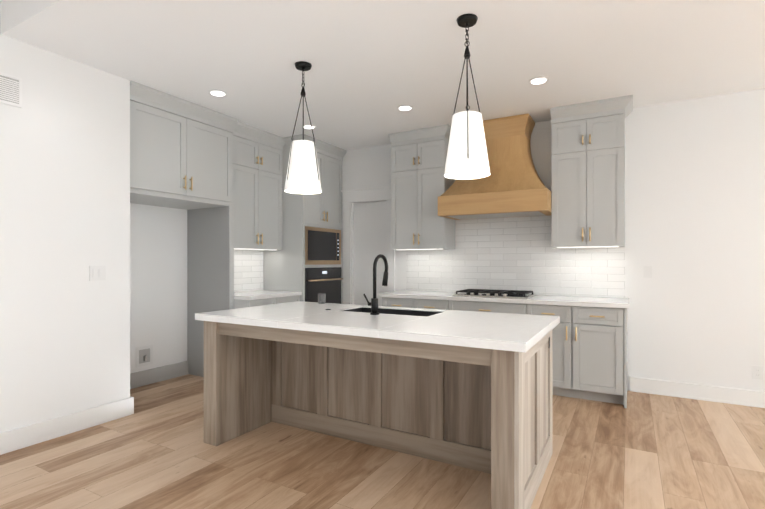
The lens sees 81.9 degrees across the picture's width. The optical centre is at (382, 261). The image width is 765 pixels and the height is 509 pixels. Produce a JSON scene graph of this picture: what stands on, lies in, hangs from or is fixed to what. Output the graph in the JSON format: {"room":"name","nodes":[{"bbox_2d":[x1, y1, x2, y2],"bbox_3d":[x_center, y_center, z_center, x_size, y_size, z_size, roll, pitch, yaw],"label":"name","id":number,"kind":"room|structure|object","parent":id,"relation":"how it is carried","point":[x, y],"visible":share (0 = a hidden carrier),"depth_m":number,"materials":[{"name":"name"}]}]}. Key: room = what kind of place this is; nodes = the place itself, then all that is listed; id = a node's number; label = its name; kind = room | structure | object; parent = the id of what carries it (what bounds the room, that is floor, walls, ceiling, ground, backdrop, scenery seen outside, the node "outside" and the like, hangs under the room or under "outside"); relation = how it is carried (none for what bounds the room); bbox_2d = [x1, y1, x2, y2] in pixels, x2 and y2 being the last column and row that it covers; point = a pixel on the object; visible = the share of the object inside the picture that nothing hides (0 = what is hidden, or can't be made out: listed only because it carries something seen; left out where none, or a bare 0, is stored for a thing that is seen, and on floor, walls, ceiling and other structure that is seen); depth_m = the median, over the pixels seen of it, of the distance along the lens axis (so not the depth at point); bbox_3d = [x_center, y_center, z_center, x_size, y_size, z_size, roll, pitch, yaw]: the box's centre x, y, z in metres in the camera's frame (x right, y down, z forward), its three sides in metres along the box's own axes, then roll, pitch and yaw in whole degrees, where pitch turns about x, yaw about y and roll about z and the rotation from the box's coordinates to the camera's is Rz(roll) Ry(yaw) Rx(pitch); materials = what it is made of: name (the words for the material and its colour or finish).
{"room":"kitchen","nodes":[
{"label":"kitchen","id":0,"kind":"room"},
{"bbox_2d":[0,0,129,432],"bbox_3d":[-3.698,-0.267,1.049,0.150,3.100,6.170,0,0,29],"label":"wall","id":1,"kind":"structure","parent":0,"point":[64,215],"depth_m":3.24,"materials":[{"name":"white paint"}]},
{"bbox_2d":[0,72,21,107],"bbox_3d":[-2.563,-1.161,2.902,0.010,0.205,0.315,0,0,29],"label":"air vent","id":2,"kind":"object","parent":1,"relation":"in","point":[11,90],"visible":1,"depth_m":2.98,"materials":[{"name":"white metal"}]},
{"bbox_2d":[0,396,133,454],"bbox_3d":[-3.661,1.213,1.041,0.124,0.140,6.190,0,0,29],"label":"baseboard","id":3,"kind":"structure","parent":1,"relation":"attached to","point":[27,435],"depth_m":3.25,"materials":[{"name":"white paint"}]},
{"bbox_2d":[89,266,105,280],"bbox_3d":[-2.243,0.091,3.472,0.011,0.115,0.118,0,0,29],"label":"light switch","id":4,"kind":"object","parent":1,"relation":"attached to","point":[97,273],"visible":1,"depth_m":3.47,"materials":[{"name":"white plastic"}]},
{"bbox_2d":[130,203,256,372],"bbox_3d":[-2.043,-0.121,5.195,0.450,2.800,2.980,0,0,29],"label":"wall","id":5,"kind":"structure","parent":0,"point":[158,278],"depth_m":4.72,"materials":[{"name":"white paint"}]},
{"bbox_2d":[136,345,152,366],"bbox_3d":[-2.463,0.980,4.572,0.030,0.200,0.180,0,0,29],"label":"outlet box","id":6,"kind":"object","parent":5,"relation":"attached to","point":[144,355],"visible":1,"depth_m":4.57,"materials":[{"name":"white plastic"}]},
{"bbox_2d":[130,361,188,388],"bbox_3d":[-2.478,1.205,4.546,0.028,0.150,1.079,0,0,29],"label":"baseboard","id":7,"kind":"structure","parent":5,"relation":"attached to","point":[152,375],"depth_m":4.70,"materials":[{"name":"grey wood"}]},
{"bbox_2d":[234,249,262,291],"bbox_3d":[-1.728,0.095,5.288,0.006,0.533,0.820,0,0,29],"label":"tile backsplash","id":8,"kind":"structure","parent":5,"relation":"attached to","point":[248,270],"depth_m":5.42,"materials":[{"name":"white tile"}]},
{"bbox_2d":[233,122,284,249],"bbox_3d":[-1.560,-0.830,5.191,0.395,1.379,0.824,0,0,29],"label":"upper cabinet","id":9,"kind":"object","parent":5,"relation":"attached to","point":[257,179],"visible":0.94,"depth_m":5.10,"materials":[{"name":"grey paint"}]},
{"bbox_2d":[0,374,764,508],"bbox_3d":[0.338,1.334,0.404,9.600,0.100,9.600,0,0,29],"label":"floor","id":10,"kind":"structure","parent":0,"point":[640,451],"depth_m":2.76,"materials":[{"name":"brown wood"}]},
{"bbox_2d":[130,81,237,376],"bbox_3d":[-2.150,-0.119,4.384,0.752,2.798,1.156,0,0,29],"label":"cabinet","id":11,"kind":"object","parent":10,"relation":"on","point":[181,153],"visible":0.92,"depth_m":4.45,"materials":[{"name":"grey paint"}]},
{"bbox_2d":[234,290,301,308],"bbox_3d":[-1.449,0.822,5.130,0.646,0.915,0.824,0,0,29],"label":"base cabinet","id":12,"kind":"object","parent":10,"relation":"on","point":[244,299],"visible":0.15,"depth_m":4.90,"materials":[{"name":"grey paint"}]},
{"bbox_2d":[263,134,345,303],"bbox_3d":[-1.026,-0.121,5.812,0.716,2.798,0.902,0,0,29],"label":"tall cabinet","id":13,"kind":"object","parent":10,"relation":"on","point":[306,260],"visible":0.6,"depth_m":5.56,"materials":[{"name":"grey paint"}]},
{"bbox_2d":[204,309,552,508],"bbox_3d":[-0.065,0.846,3.028,2.184,0.870,1.020,0,0,29],"label":"kitchen island","id":14,"kind":"object","parent":10,"relation":"on","point":[472,390],"depth_m":2.89,"materials":[{"name":"wood"}]},
{"bbox_2d":[195,301,362,328],"bbox_3d":[-0.716,0.433,3.394,0.770,0.134,1.100,0,0,29],"label":"island countertop","id":15,"kind":"structure","parent":14,"relation":"on","point":[265,316],"depth_m":3.11,"materials":[{"name":"white stone"}]},
{"bbox_2d":[318,294,325,303],"bbox_3d":[-0.528,0.322,3.839,0.068,0.084,0.068,0,0,29],"label":"glass cup","id":16,"kind":"object","parent":15,"relation":"on","point":[321,298],"visible":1,"depth_m":3.81,"materials":[{"name":"white"}]},
{"bbox_2d":[363,254,387,314],"bbox_3d":[-0.038,0.157,3.127,0.112,0.417,0.214,0,0,29],"label":"faucet","id":17,"kind":"object","parent":14,"relation":"on","point":[373,303],"visible":1,"depth_m":3.04,"materials":[{"name":"black metal"}]},
{"bbox_2d":[363,305,446,312],"bbox_3d":[0.175,0.388,3.458,0.720,0.044,0.115,0,0,29],"label":"island countertop","id":18,"kind":"structure","parent":14,"relation":"on","point":[381,309],"depth_m":3.41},
{"bbox_2d":[379,310,558,352],"bbox_3d":[0.583,0.434,2.663,0.770,0.134,1.100,0,0,29],"label":"island countertop","id":19,"kind":"structure","parent":14,"relation":"on","point":[512,333],"depth_m":2.37,"materials":[{"name":"white stone"}]},
{"bbox_2d":[382,298,413,307],"bbox_3d":[0.314,0.841,5.224,0.410,0.876,0.618,0,0,29],"label":"base cabinet","id":20,"kind":"object","parent":10,"relation":"on","point":[391,302],"depth_m":4.94,"materials":[{"name":"grey paint"}]},
{"bbox_2d":[414,298,449,309],"bbox_3d":[0.669,0.842,5.024,0.405,0.876,0.618,0,0,29],"label":"base cabinet","id":21,"kind":"object","parent":10,"relation":"on","point":[426,303],"depth_m":4.75,"materials":[{"name":"grey paint"}]},
{"bbox_2d":[450,302,533,314],"bbox_3d":[1.223,0.842,4.712,0.866,0.876,0.618,0,0,29],"label":"base cabinet","id":22,"kind":"object","parent":10,"relation":"on","point":[496,307],"depth_m":4.41,"materials":[{"name":"grey paint"}]},
{"bbox_2d":[534,306,626,407],"bbox_3d":[1.913,0.842,4.324,0.850,0.876,0.618,0,0,29],"label":"base cabinet","id":23,"kind":"object","parent":10,"relation":"on","point":[589,348],"depth_m":4.00,"materials":[{"name":"grey paint"}]},
{"bbox_2d":[378,290,628,309],"bbox_3d":[1.201,0.384,4.707,2.503,0.040,0.648,0,0,29],"label":"countertop","id":24,"kind":"structure","parent":23,"relation":"on","point":[537,300],"depth_m":4.36,"materials":[{"name":"white stone"}]},
{"bbox_2d":[452,289,534,298],"bbox_3d":[1.194,0.340,4.718,0.760,0.048,0.510,0,0,29],"label":"cooktop","id":25,"kind":"object","parent":24,"relation":"in","point":[518,294],"visible":1,"depth_m":4.59,"materials":[{"name":"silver metal"}]},
{"bbox_2d":[1,0,764,149],"bbox_3d":[0.338,-1.716,0.401,9.600,0.400,9.600,0,0,29],"label":"ceiling","id":26,"kind":"structure","parent":0,"point":[375,64],"depth_m":3.20,"materials":[{"name":"white paint"}]},
{"bbox_2d":[208,90,226,96],"bbox_3d":[-1.484,-1.516,3.973,0.164,0.006,0.164,0,0,29],"label":"recessed light","id":27,"kind":"object","parent":26,"relation":"in","point":[218,93],"visible":1,"depth_m":3.96,"materials":[{"name":"white paint"}]},
{"bbox_2d":[284,61,321,193],"bbox_3d":[-0.612,-1.029,3.403,0.286,0.976,0.286,0,0,29],"label":"pendant light","id":28,"kind":"object","parent":26,"relation":"hanging from","point":[302,176],"visible":1,"depth_m":3.32,"materials":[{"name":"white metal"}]},
{"bbox_2d":[301,125,315,128],"bbox_3d":[-0.831,-1.516,4.971,0.164,0.006,0.164,0,0,29],"label":"recessed light","id":29,"kind":"object","parent":26,"relation":"in","point":[308,127],"visible":0.9,"depth_m":4.95,"materials":[{"name":"white paint"}]},
{"bbox_2d":[397,105,412,110],"bbox_3d":[0.222,-1.516,4.356,0.164,0.006,0.164,0,0,29],"label":"recessed light","id":30,"kind":"object","parent":26,"relation":"in","point":[404,108],"visible":1,"depth_m":4.36,"materials":[{"name":"white paint"}]},
{"bbox_2d":[444,14,489,179],"bbox_3d":[0.530,-1.029,2.761,0.286,0.976,0.286,0,0,29],"label":"pendant light","id":31,"kind":"object","parent":26,"relation":"hanging from","point":[467,156],"visible":1,"depth_m":2.68,"materials":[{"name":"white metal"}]},
{"bbox_2d":[528,77,548,84],"bbox_3d":[1.310,-1.515,3.698,0.164,0.006,0.164,0,0,29],"label":"recessed light","id":32,"kind":"object","parent":26,"relation":"in","point":[537,80],"visible":1,"depth_m":3.68,"materials":[{"name":"white paint"}]},
{"bbox_2d":[342,88,764,390],"bbox_3d":[2.581,-0.120,4.390,9.600,2.800,0.150,0,0,29],"label":"wall","id":33,"kind":"structure","parent":0,"point":[695,204],"depth_m":4.13,"materials":[{"name":"white paint"}]},
{"bbox_2d":[341,185,394,305],"bbox_3d":[-0.156,0.151,5.907,0.840,2.255,0.190,0,0,29],"label":"door","id":34,"kind":"structure","parent":33,"relation":"attached to","point":[366,226],"depth_m":5.93,"materials":[{"name":"white paint"}]},
{"bbox_2d":[388,125,454,249],"bbox_3d":[0.498,-0.830,5.241,0.753,1.379,0.403,0,0,29],"label":"upper cabinet","id":35,"kind":"object","parent":33,"relation":"attached to","point":[420,183],"visible":0.96,"depth_m":5.12,"materials":[{"name":"grey paint"}]},
{"bbox_2d":[438,113,550,219],"bbox_3d":[1.225,-1.004,4.743,1.126,1.026,0.558,0,0,29],"label":"range hood","id":36,"kind":"object","parent":33,"relation":"attached to","point":[512,185],"visible":0.71,"depth_m":4.60,"materials":[{"name":"brown wood"}]},
{"bbox_2d":[406,215,624,297],"bbox_3d":[1.360,-0.104,4.987,2.425,0.933,0.006,0,0,29],"label":"tile backsplash","id":37,"kind":"structure","parent":33,"relation":"attached to","point":[516,253],"depth_m":4.91,"materials":[{"name":"white tile"}]},
{"bbox_2d":[550,95,632,247],"bbox_3d":[2.066,-0.829,4.359,0.710,1.379,0.403,0,0,29],"label":"upper cabinet","id":38,"kind":"object","parent":33,"relation":"attached to","point":[588,175],"visible":1,"depth_m":4.24,"materials":[{"name":"grey paint"}]},
{"bbox_2d":[630,376,764,407],"bbox_3d":[4.456,1.211,3.237,4.600,0.140,0.024,0,0,29],"label":"baseboard","id":39,"kind":"structure","parent":33,"relation":"attached to","point":[745,397],"depth_m":4.08,"materials":[{"name":"white paint"}]},
{"bbox_2d":[752,366,762,379],"bbox_3d":[3.309,0.980,3.890,0.072,0.115,0.009,0,0,29],"label":"electrical outlet","id":40,"kind":"object","parent":33,"relation":"attached to","point":[757,372],"visible":1,"depth_m":3.89,"materials":[{"name":"white plastic"}]}
]}

